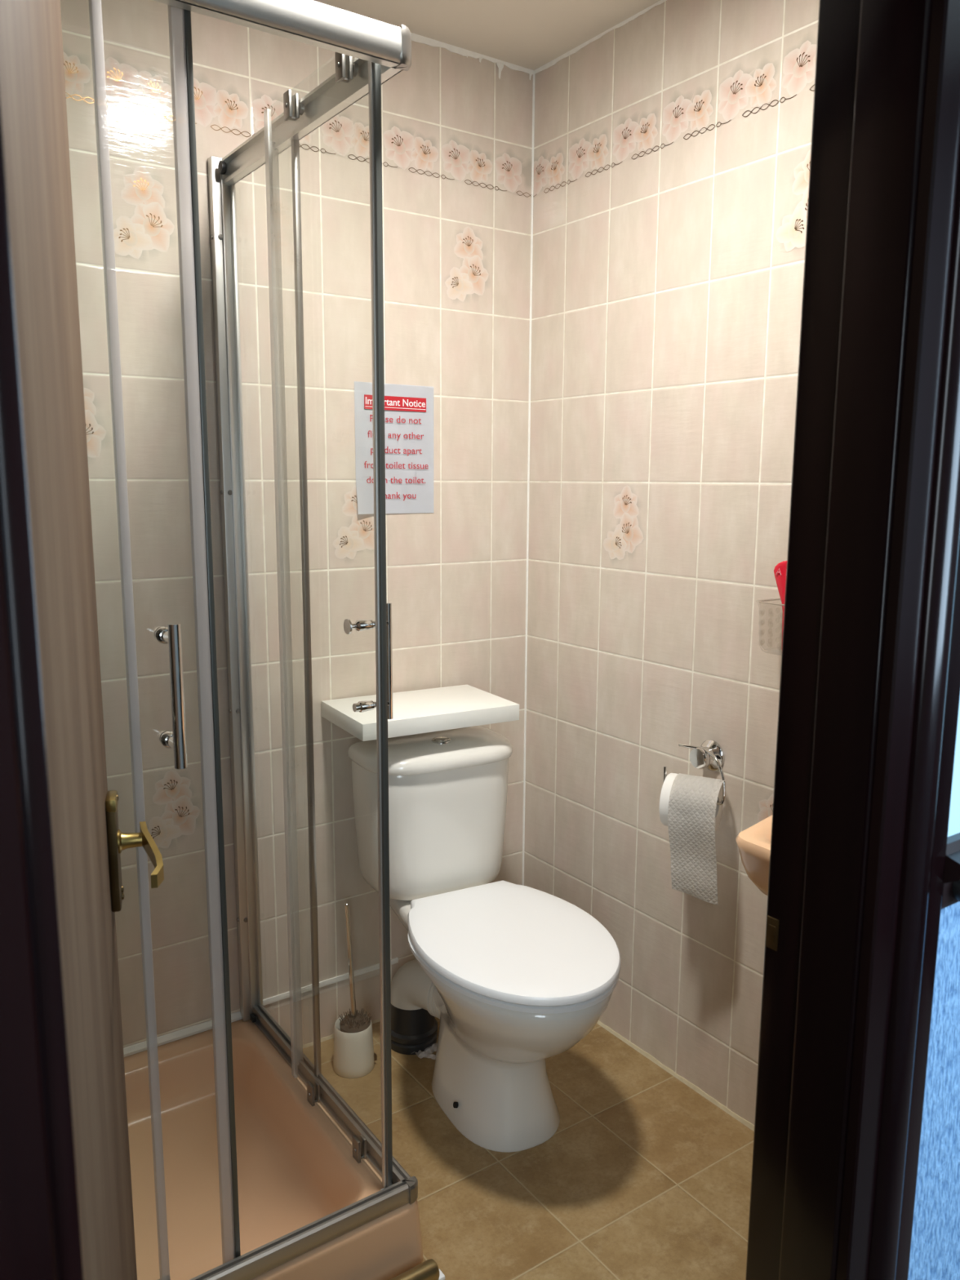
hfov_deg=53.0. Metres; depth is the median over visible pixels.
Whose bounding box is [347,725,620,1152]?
toilet
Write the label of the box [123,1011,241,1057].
trim
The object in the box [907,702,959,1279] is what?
wall
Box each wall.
[60,0,533,1048]
[524,0,819,1124]
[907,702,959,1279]
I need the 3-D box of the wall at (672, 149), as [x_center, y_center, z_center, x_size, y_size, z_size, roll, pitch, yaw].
[0.524,-0.124,1.936,0.001,2.323,1.405,-6,11,-34]
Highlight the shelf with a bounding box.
[320,684,519,741]
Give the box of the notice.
[354,381,433,514]
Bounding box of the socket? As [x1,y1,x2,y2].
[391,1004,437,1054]
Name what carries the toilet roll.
on the toilet roll holder at (710, 755)
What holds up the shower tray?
on the floor
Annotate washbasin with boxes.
[735,815,772,895]
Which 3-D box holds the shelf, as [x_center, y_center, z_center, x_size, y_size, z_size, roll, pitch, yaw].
[-0.138,0.162,2.209,0.385,0.037,0.247,-5,11,-29]
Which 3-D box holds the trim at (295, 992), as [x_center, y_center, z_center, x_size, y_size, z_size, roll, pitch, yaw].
[-0.359,0.829,2.342,0.365,0.013,0.005,-6,11,-34]
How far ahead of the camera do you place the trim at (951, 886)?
0.92 m
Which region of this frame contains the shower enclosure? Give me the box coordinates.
[88,0,417,1279]
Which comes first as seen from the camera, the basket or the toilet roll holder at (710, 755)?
the basket
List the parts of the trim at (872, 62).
strike plate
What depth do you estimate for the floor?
1.90 m
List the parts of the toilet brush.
handle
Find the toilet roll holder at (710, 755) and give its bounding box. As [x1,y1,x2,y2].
[662,739,726,804]
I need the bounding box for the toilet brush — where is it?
[338,902,372,1033]
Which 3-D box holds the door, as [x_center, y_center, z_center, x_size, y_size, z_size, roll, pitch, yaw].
[-0.350,0.208,0.882,0.102,1.987,0.640,-3,10,-17]
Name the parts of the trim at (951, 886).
round knob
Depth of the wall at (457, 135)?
2.13 m
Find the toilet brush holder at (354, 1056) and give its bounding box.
[333,1013,377,1078]
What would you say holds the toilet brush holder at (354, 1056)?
on the floor
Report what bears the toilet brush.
in the toilet brush holder at (354, 1056)
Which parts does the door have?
handle plate, lever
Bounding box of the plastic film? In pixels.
[412,1042,437,1059]
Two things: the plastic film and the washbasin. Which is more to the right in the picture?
the washbasin
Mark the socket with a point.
(413, 1028)
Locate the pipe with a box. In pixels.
[390,959,440,1054]
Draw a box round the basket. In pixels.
[756,597,784,655]
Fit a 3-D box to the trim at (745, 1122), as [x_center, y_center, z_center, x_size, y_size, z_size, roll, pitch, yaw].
[0.210,1.050,1.915,0.750,0.009,1.405,-6,11,-34]
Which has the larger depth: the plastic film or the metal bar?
the plastic film
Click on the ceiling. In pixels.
(530, 34)
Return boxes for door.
[0,0,164,1279]
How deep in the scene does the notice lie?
2.25 m
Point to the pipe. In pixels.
(414, 1011)
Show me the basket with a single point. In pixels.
(762, 601)
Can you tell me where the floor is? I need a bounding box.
[301,1017,754,1279]
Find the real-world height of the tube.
0.168 m
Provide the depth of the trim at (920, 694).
0.85 m
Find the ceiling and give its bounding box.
[312,0,660,70]
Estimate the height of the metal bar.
0.040 m
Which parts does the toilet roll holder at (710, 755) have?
knob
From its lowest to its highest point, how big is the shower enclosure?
1.863 m
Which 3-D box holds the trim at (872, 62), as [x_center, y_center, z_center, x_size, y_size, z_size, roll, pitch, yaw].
[0.038,0.209,0.715,0.746,2.060,0.113,-6,11,-34]
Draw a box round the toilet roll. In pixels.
[659,773,724,905]
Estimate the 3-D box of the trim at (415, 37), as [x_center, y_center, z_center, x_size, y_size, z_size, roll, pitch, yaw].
[-0.100,-1.182,1.318,1.535,0.041,1.405,-6,11,-34]
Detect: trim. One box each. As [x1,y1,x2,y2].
[0,0,933,1279]
[0,531,57,1279]
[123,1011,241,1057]
[262,957,398,1005]
[298,1018,754,1131]
[410,0,666,79]
[522,73,535,885]
[835,0,959,1279]
[941,832,959,909]
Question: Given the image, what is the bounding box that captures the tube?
[773,560,786,649]
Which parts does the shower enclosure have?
handle, rail, rail, rail, rail, handle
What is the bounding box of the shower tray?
[124,1018,423,1279]
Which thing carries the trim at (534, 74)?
attached to the wall at (457, 135)
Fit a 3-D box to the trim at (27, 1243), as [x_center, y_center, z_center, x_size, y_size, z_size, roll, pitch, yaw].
[-0.253,0.235,0.429,0.110,2.100,0.023,-6,11,-34]
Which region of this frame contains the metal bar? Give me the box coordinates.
[390,1258,444,1279]

